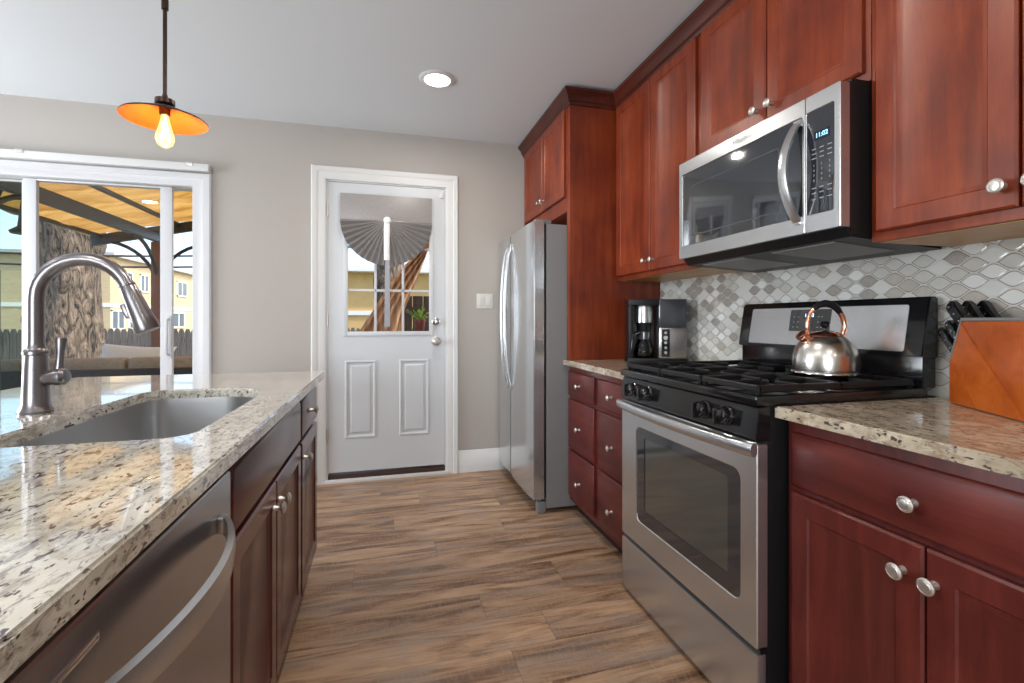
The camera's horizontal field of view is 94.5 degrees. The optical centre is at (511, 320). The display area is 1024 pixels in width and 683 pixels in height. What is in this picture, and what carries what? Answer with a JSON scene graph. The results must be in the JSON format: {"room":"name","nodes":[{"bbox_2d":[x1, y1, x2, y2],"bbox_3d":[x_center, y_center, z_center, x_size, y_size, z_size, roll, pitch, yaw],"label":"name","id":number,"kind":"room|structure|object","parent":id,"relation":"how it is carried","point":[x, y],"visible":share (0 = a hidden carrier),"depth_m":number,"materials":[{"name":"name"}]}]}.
{"room":"kitchen","nodes":[
{"label":"kitchen","id":0,"kind":"room"},
{"bbox_2d":[0,94,523,469],"bbox_3d":[-2.024,-0.108,3.226,5.560,2.515,0.160,0,0,-15],"label":"wall","id":1,"kind":"structure","parent":0,"point":[261,169],"depth_m":3.26,"materials":[{"name":"grey paint"}]},
{"bbox_2d":[0,174,191,374],"bbox_3d":[-2.970,0.119,2.946,1.827,2.060,0.171,0,0,-15],"label":"door","id":2,"kind":"structure","parent":1,"relation":"in","point":[30,184],"depth_m":3.07,"materials":[{"name":"grey plastic"}]},
{"bbox_2d":[0,159,211,373],"bbox_3d":[-2.958,0.089,2.881,1.997,2.119,0.024,0,0,-15],"label":"trim","id":3,"kind":"structure","parent":1,"relation":"attached to","point":[201,183],"depth_m":3.11,"materials":[{"name":"grey plastic"}]},
{"bbox_2d":[0,149,211,173],"bbox_3d":[-2.933,-0.998,2.864,1.957,0.051,0.066,0,0,-15],"label":"blind headrail","id":4,"kind":"object","parent":1,"relation":"attached to","point":[16,154],"visible":1,"depth_m":2.95,"materials":[{"name":"white paint"}]},
{"bbox_2d":[311,164,457,484],"bbox_3d":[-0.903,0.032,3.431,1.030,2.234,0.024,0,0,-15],"label":"trim","id":5,"kind":"structure","parent":1,"relation":"attached to","point":[319,173],"depth_m":3.37,"materials":[{"name":"white paint"}]},
{"bbox_2d":[326,181,444,472],"bbox_3d":[-0.903,0.051,3.435,0.833,2.061,0.113,0,0,-15],"label":"door","id":6,"kind":"structure","parent":1,"relation":"in","point":[386,389],"depth_m":3.44,"materials":[{"name":"grey wood"}]},
{"bbox_2d":[340,193,431,326],"bbox_3d":[-0.900,-0.426,3.414,0.642,0.950,0.048,0,0,-15],"label":"window shade","id":7,"kind":"object","parent":6,"relation":"attached to","point":[387,231],"visible":1,"depth_m":3.41,"materials":[{"name":"grey fabric"}]},
{"bbox_2d":[328,464,444,479],"bbox_3d":[-0.918,1.124,3.510,0.826,0.050,0.125,0,0,-15],"label":"trim","id":8,"kind":"structure","parent":1,"relation":"attached to","point":[429,468],"depth_m":3.46,"materials":[{"name":"brown"}]},
{"bbox_2d":[325,470,447,484],"bbox_3d":[-0.897,1.138,3.433,0.862,0.022,0.032,0,0,-15],"label":"threshold","id":9,"kind":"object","parent":1,"relation":"attached to","point":[336,481],"depth_m":3.42,"materials":[{"name":"white paint"}]},
{"bbox_2d":[458,448,502,472],"bbox_3d":[-0.228,1.067,3.615,0.368,0.164,0.018,0,0,-15],"label":"baseboard","id":10,"kind":"structure","parent":1,"relation":"attached to","point":[475,460],"depth_m":3.60,"materials":[{"name":"white paint"}]},
{"bbox_2d":[477,294,492,308],"bbox_3d":[-0.209,-0.146,3.623,0.125,0.114,0.012,0,0,-15],"label":"light switch","id":11,"kind":"object","parent":1,"relation":"attached to","point":[484,301],"visible":1,"depth_m":3.62,"materials":[{"name":"white plastic"}]},
{"bbox_2d":[0,0,703,144],"bbox_3d":[-1.148,-1.426,-0.044,5.960,0.120,7.010,0,0,-15],"label":"ceiling","id":12,"kind":"structure","parent":0,"point":[351,64],"depth_m":2.44,"materials":[{"name":"white paint"}]},
{"bbox_2d":[117,0,208,147],"bbox_3d":[-1.227,-0.987,1.674,0.260,0.756,0.260,0,0,-15],"label":"pendant lamp","id":13,"kind":"object","parent":12,"relation":"hanging from","point":[162,115],"visible":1,"depth_m":1.68,"materials":[{"name":"brown metal"}]},
{"bbox_2d":[159,106,170,117],"bbox_3d":[-1.227,-0.740,1.674,0.034,0.034,0.034,0,0,-15],"label":"socket","id":14,"kind":"object","parent":13,"relation":"attached to","point":[164,112],"depth_m":1.66,"materials":[{"name":"brown metal"}]},
{"bbox_2d":[419,70,454,87],"bbox_3d":[-0.423,-1.361,2.682,0.200,0.010,0.200,0,0,-15],"label":"recessed light","id":15,"kind":"object","parent":12,"relation":"in","point":[431,78],"visible":1,"depth_m":2.67,"materials":[{"name":"white paint"}]},
{"bbox_2d":[276,469,711,682],"bbox_3d":[-1.148,1.199,-0.044,5.560,0.100,6.610,0,0,-15],"label":"floor","id":16,"kind":"structure","parent":0,"point":[458,577],"depth_m":1.98,"materials":[{"name":"brown wood"}]},
{"bbox_2d":[3,471,235,682],"bbox_3d":[-0.739,0.708,0.588,0.677,0.882,0.602,0,0,-15],"label":"dishwasher","id":17,"kind":"object","parent":16,"relation":"on","point":[164,617],"visible":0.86,"depth_m":0.61,"materials":[{"name":"silver metal"}]},
{"bbox_2d":[227,402,300,682],"bbox_3d":[-0.989,0.707,1.147,0.783,0.884,1.917,0,0,-15],"label":"base cabinet","id":18,"kind":"object","parent":16,"relation":"on","point":[265,481],"visible":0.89,"depth_m":1.26,"materials":[{"name":"brown wood"}]},
{"bbox_2d":[0,371,324,682],"bbox_3d":[-1.086,0.250,1.127,0.975,0.030,1.970,0,0,-15],"label":"countertop","id":19,"kind":"structure","parent":18,"relation":"on","point":[73,516],"depth_m":0.70,"materials":[{"name":"stone"}]},
{"bbox_2d":[16,253,160,414],"bbox_3d":[-1.095,0.030,1.234,0.306,0.410,0.070,0,0,-15],"label":"kitchen faucet","id":20,"kind":"object","parent":19,"relation":"on","point":[37,377],"visible":1,"depth_m":1.20,"materials":[{"name":"silver metal"}]},
{"bbox_2d":[12,397,252,446],"bbox_3d":[-0.931,0.370,1.268,0.398,0.210,0.805,0,0,-15],"label":"sink","id":21,"kind":"object","parent":19,"relation":"in","point":[162,418],"visible":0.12,"depth_m":1.56,"materials":[{"name":"metal"}]},
{"bbox_2d":[297,386,318,595],"bbox_3d":[-1.124,0.707,1.883,0.663,0.884,0.425,0,0,-15],"label":"base cabinet","id":22,"kind":"object","parent":16,"relation":"on","point":[309,408],"visible":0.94,"depth_m":1.95,"materials":[{"name":"brown wood"}]},
{"bbox_2d":[499,219,575,513],"bbox_3d":[0.362,0.275,3.302,0.851,1.748,0.868,0,0,-15],"label":"refrigerator","id":23,"kind":"object","parent":16,"relation":"on","point":[533,376],"visible":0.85,"depth_m":2.84,"materials":[{"name":"grey metal"}]},
{"bbox_2d":[568,366,625,553],"bbox_3d":[0.707,0.707,2.514,0.630,0.884,0.814,0,0,-15],"label":"base cabinet","id":24,"kind":"object","parent":16,"relation":"on","point":[594,416],"visible":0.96,"depth_m":2.48,"materials":[{"name":"red wood"}]},
{"bbox_2d":[563,359,677,378],"bbox_3d":[0.711,0.250,2.516,0.621,0.030,0.817,0,0,-15],"label":"countertop","id":25,"kind":"structure","parent":24,"relation":"on","point":[609,367],"depth_m":2.51,"materials":[{"name":"stone"}]},
{"bbox_2d":[567,105,659,359],"bbox_3d":[0.628,-0.528,2.887,0.608,1.526,0.048,0,0,-15],"label":"panel","id":26,"kind":"object","parent":25,"relation":"on","point":[596,299],"visible":0.54,"depth_m":2.82,"materials":[{"name":"brown wood"}]},
{"bbox_2d":[624,299,687,362],"bbox_3d":[0.803,0.060,2.657,0.319,0.350,0.167,0,0,7],"label":"coffee maker","id":27,"kind":"object","parent":25,"relation":"on","point":[665,319],"visible":0.94,"depth_m":2.58,"materials":[{"name":"black plastic"}]},
{"bbox_2d":[631,331,653,357],"bbox_3d":[0.717,0.134,2.643,0.151,0.147,0.108,0,0,-15],"label":"glass carafe","id":28,"kind":"object","parent":27,"relation":"on","point":[643,346],"visible":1,"depth_m":2.61,"materials":[{"name":"black glass"}]},
{"bbox_2d":[635,305,652,322],"bbox_3d":[0.738,-0.034,2.649,0.100,0.094,0.100,0,0,-15],"label":"basket","id":29,"kind":"object","parent":27,"relation":"on","point":[643,313],"depth_m":2.61,"materials":[{"name":"metal"}]},
{"bbox_2d":[616,296,937,682],"bbox_3d":[0.864,0.538,1.735,0.714,1.222,0.776,0,0,-15],"label":"gas range","id":30,"kind":"object","parent":16,"relation":"on","point":[705,449],"visible":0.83,"depth_m":1.50,"materials":[{"name":"silver metal"}]},
{"bbox_2d":[621,360,927,406],"bbox_3d":[0.866,0.208,1.733,0.630,0.054,0.768,0,0,-15],"label":"cooktop","id":31,"kind":"object","parent":30,"relation":"in","point":[747,383],"depth_m":1.47,"materials":[{"name":"black metal"}]},
{"bbox_2d":[790,300,861,376],"bbox_3d":[1.050,0.056,1.588,0.202,0.250,0.202,0,0,-15],"label":"tea kettle","id":32,"kind":"object","parent":30,"relation":"on","point":[823,353],"visible":1,"depth_m":1.53,"materials":[{"name":"metal"}]},
{"bbox_2d":[789,421,1023,682],"bbox_3d":[1.103,0.707,1.032,0.630,0.884,0.693,0,0,-15],"label":"base cabinet","id":33,"kind":"object","parent":16,"relation":"on","point":[905,566],"visible":0.98,"depth_m":1.00,"materials":[{"name":"red wood"}]},
{"bbox_2d":[775,397,1023,478],"bbox_3d":[1.108,0.250,1.033,0.621,0.030,0.702,0,0,-15],"label":"countertop","id":34,"kind":"structure","parent":33,"relation":"on","point":[937,427],"depth_m":1.06,"materials":[{"name":"stone"}]},
{"bbox_2d":[948,317,1023,421],"bbox_3d":[1.250,0.113,1.157,0.115,0.240,0.364,0,0,15],"label":"knife block","id":35,"kind":"object","parent":34,"relation":"on","point":[986,361],"visible":1,"depth_m":1.19,"materials":[{"name":"brown wood"}]},
{"bbox_2d":[938,327,953,352],"bbox_3d":[1.265,0.064,1.367,0.019,0.088,0.092,0,0,15],"label":"kitchen knife","id":36,"kind":"object","parent":35,"relation":"in","point":[943,333],"visible":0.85,"depth_m":1.37,"materials":[{"name":"black plastic"}]},
{"bbox_2d":[944,320,957,339],"bbox_3d":[1.264,0.037,1.347,0.019,0.076,0.080,0,0,15],"label":"kitchen knife","id":37,"kind":"object","parent":35,"relation":"in","point":[951,326],"visible":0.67,"depth_m":1.35,"materials":[{"name":"black plastic"}]},
{"bbox_2d":[946,301,969,324],"bbox_3d":[1.257,-0.012,1.332,0.019,0.089,0.092,0,0,15],"label":"kitchen knife","id":38,"kind":"object","parent":35,"relation":"in","point":[955,309],"visible":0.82,"depth_m":1.33,"materials":[{"name":"black plastic"}]},
{"bbox_2d":[962,300,984,317],"bbox_3d":[1.291,-0.012,1.323,0.019,0.089,0.092,0,0,15],"label":"kitchen knife","id":39,"kind":"object","parent":35,"relation":"in","point":[972,310],"visible":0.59,"depth_m":1.32,"materials":[{"name":"black plastic"}]},
{"bbox_2d":[977,300,1001,317],"bbox_3d":[1.327,-0.012,1.313,0.019,0.089,0.092,0,0,15],"label":"kitchen knife","id":40,"kind":"object","parent":35,"relation":"in","point":[986,307],"visible":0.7,"depth_m":1.32,"materials":[{"name":"black plastic"}]},
{"bbox_3d":[1.575,-0.109,0.769,0.120,2.515,6.770,0,0,-15],"label":"wall","id":41,"kind":"structure","parent":0,"visible":0},
{"bbox_2d":[524,109,566,225],"bbox_3d":[0.479,-0.971,3.341,0.654,0.640,0.903,0,0,-15],"label":"upper cabinet","id":42,"kind":"object","parent":41,"relation":"attached to","point":[545,163],"visible":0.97,"depth_m":3.13,"materials":[{"name":"brown wood"}]},
{"bbox_2d":[518,0,734,157],"bbox_3d":[0.627,-1.308,2.204,0.350,0.085,3.179,0,0,-15],"label":"crown molding","id":43,"kind":"structure","parent":42,"relation":"attached to","point":[707,11],"depth_m":2.59,"materials":[{"name":"brown wood"}]},
{"bbox_2d":[616,35,739,281],"bbox_3d":[0.857,-0.763,2.513,0.354,1.056,0.788,0,0,-15],"label":"upper cabinet","id":44,"kind":"object","parent":41,"relation":"attached to","point":[658,127],"visible":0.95,"depth_m":2.42,"materials":[{"name":"brown wood"}]},
{"bbox_2d":[701,0,871,152],"bbox_3d":[1.058,-0.992,1.764,0.354,0.598,0.760,0,0,-15],"label":"upper cabinet","id":45,"kind":"object","parent":41,"relation":"attached to","point":[760,59],"visible":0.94,"depth_m":1.68,"materials":[{"name":"brown wood"}]},
{"bbox_2d":[679,78,941,272],"bbox_3d":[0.994,-0.454,1.749,0.466,0.474,0.760,0,0,-15],"label":"microwave oven","id":46,"kind":"object","parent":45,"relation":"attached to","point":[792,189],"visible":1,"depth_m":1.53,"materials":[{"name":"silver metal"}]},
{"bbox_2d":[660,237,1023,397],"bbox_3d":[1.215,-0.018,1.858,0.010,0.506,2.240,0,0,-15],"label":"tile backsplash","id":47,"kind":"structure","parent":41,"relation":"attached to","point":[993,271],"depth_m":1.68,"materials":[{"name":"grey tile"}]},
{"bbox_2d":[872,0,1023,246],"bbox_3d":[1.244,-0.756,1.070,0.354,1.070,0.673,0,0,-15],"label":"upper cabinet","id":48,"kind":"object","parent":41,"relation":"attached to","point":[948,75],"visible":1,"depth_m":1.18,"materials":[{"name":"brown wood"}]},
{"label":"outside","id":49,"kind":"structure","parent":0,"visible":0},
{"bbox_2d":[0,252,191,256],"bbox_3d":[-17.939,-3.300,23.100,17.418,0.462,0.078,0,0,-7],"label":"power line","id":50,"kind":"object","parent":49,"point":[0,252],"visible":0.2,"depth_m":22.93,"materials":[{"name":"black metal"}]},
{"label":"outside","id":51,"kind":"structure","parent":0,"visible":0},
{"bbox_2d":[0,263,191,267],"bbox_3d":[-17.939,-2.752,23.100,17.418,0.432,0.078,0,0,-7],"label":"power line","id":52,"kind":"object","parent":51,"point":[0,263],"visible":0.19,"depth_m":23.00,"materials":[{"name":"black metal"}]},
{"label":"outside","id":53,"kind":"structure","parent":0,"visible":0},
{"bbox_3d":[-31.794,1.450,60.700,150.000,0.298,126.280,0,0,-15],"label":"ground","id":54,"kind":"structure","parent":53,"visible":0},
{"bbox_2d":[20,220,106,358],"bbox_3d":[-7.976,-3.093,8.671,4.298,8.784,1.955,0,0,-25],"label":"tree","id":55,"kind":"object","parent":54,"relation":"on","point":[73,299],"visible":0.29,"depth_m":8.30,"materials":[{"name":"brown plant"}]},
{"bbox_2d":[0,249,191,331],"bbox_3d":[-53.896,-1.916,46.303,40.650,6.430,32.850,0,0,-15],"label":"building","id":56,"kind":"structure","parent":54,"relation":"on","point":[11,275],"depth_m":36.59,"materials":[{"name":"beige"}]},
{"bbox_2d":[1,328,412,358],"bbox_3d":[-13.270,0.752,10.980,32.048,1.095,0.080,0,0,-15],"label":"wooden fence","id":57,"kind":"object","parent":54,"relation":"on","point":[11,342],"visible":0.07,"depth_m":11.89,"materials":[{"name":"grey wood"}]},
{"bbox_2d":[373,264,401,330],"bbox_3d":[-2.338,-1.275,9.005,0.640,5.161,0.591,0,0,-15],"label":"leafless tree","id":58,"kind":"object","parent":54,"relation":"on","point":[394,270],"visible":0.06,"depth_m":8.78,"materials":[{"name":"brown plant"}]},
{"bbox_2d":[348,265,428,331],"bbox_3d":[-3.174,-0.326,20.347,12.400,3.250,7.850,0,0,-15],"label":"building","id":59,"kind":"structure","parent":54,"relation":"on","point":[360,304],"depth_m":16.21,"materials":[{"name":"yellow paint"}]},
{"bbox_3d":[-3.030,1.324,5.514,9.000,0.050,4.779,0,0,-15],"label":"patio slab","id":60,"kind":"object","parent":54,"relation":"on","visible":0},
{"bbox_2d":[0,190,41,390],"bbox_3d":[-4.075,0.065,3.898,0.312,2.467,0.200,0,0,-15],"label":"lantern","id":61,"kind":"object","parent":60,"relation":"on","point":[17,230],"visible":0.32,"depth_m":3.88,"materials":[{"name":"grey metal"}]},
{"bbox_2d":[1,356,191,389],"bbox_3d":[-4.420,0.842,5.001,2.850,0.915,0.850,0,0,-15],"label":"sofa","id":62,"kind":"object","parent":60,"relation":"on","point":[11,369],"visible":0.09,"depth_m":4.73,"materials":[{"name":"fabric"}]},
{"bbox_2d":[1,359,21,370],"bbox_3d":[-5.187,0.587,4.553,0.837,0.405,0.160,0,0,-15],"label":"cushion","id":63,"kind":"object","parent":62,"relation":"on","point":[6,364],"depth_m":4.57,"materials":[{"name":"beige fabric"}]},
{"bbox_2d":[49,357,129,369],"bbox_3d":[-4.359,0.587,4.774,0.837,0.405,0.160,0,0,-15],"label":"cushion","id":64,"kind":"object","parent":62,"relation":"on","point":[116,362],"depth_m":4.75,"materials":[{"name":"beige fabric"}]},
{"bbox_2d":[101,343,176,358],"bbox_3d":[-4.309,0.449,5.439,0.782,0.380,0.201,0,0,-15],"label":"throw pillow","id":65,"kind":"object","parent":62,"relation":"on","point":[109,350],"visible":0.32,"depth_m":5.38,"materials":[{"name":"beige fabric"}]},
{"bbox_2d":[128,356,191,368],"bbox_3d":[-3.532,0.587,4.996,0.837,0.405,0.160,0,0,-15],"label":"cushion","id":66,"kind":"object","parent":62,"relation":"on","point":[179,361],"depth_m":4.88,"materials":[{"name":"beige fabric"}]},
{"bbox_2d":[0,181,428,346],"bbox_3d":[-2.426,-0.165,5.095,4.974,2.929,3.301,0,0,-15],"label":"pergola","id":67,"kind":"object","parent":60,"relation":"on","point":[123,214],"visible":0.14,"depth_m":5.10,"materials":[{"name":"brown wood"}]},
{"bbox_2d":[360,241,428,330],"bbox_3d":[-1.182,-0.253,4.599,0.784,1.126,0.074,0,0,-15],"label":"curtain","id":68,"kind":"object","parent":67,"relation":"hanging from","point":[412,268],"visible":0.53,"depth_m":4.61,"materials":[{"name":"brown fabric"}]},
{"bbox_2d":[404,296,428,330],"bbox_3d":[-0.552,0.514,5.479,1.408,1.570,0.070,0,0,-15],"label":"privacy screen","id":69,"kind":"object","parent":60,"relation":"on","point":[418,301],"visible":0.07,"depth_m":5.30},
{"bbox_3d":[-0.832,0.698,4.281,0.240,1.201,0.240,0,0,-15],"label":"plant stand","id":70,"kind":"object","parent":60,"relation":"on","visible":0},
{"bbox_2d":[406,304,428,330],"bbox_3d":[-0.871,-0.025,4.290,0.196,0.245,0.238,0,0,13],"label":"potted plant","id":71,"kind":"object","parent":70,"relation":"on","point":[419,321],"visible":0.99,"depth_m":4.25,"materials":[{"name":"green plant"}]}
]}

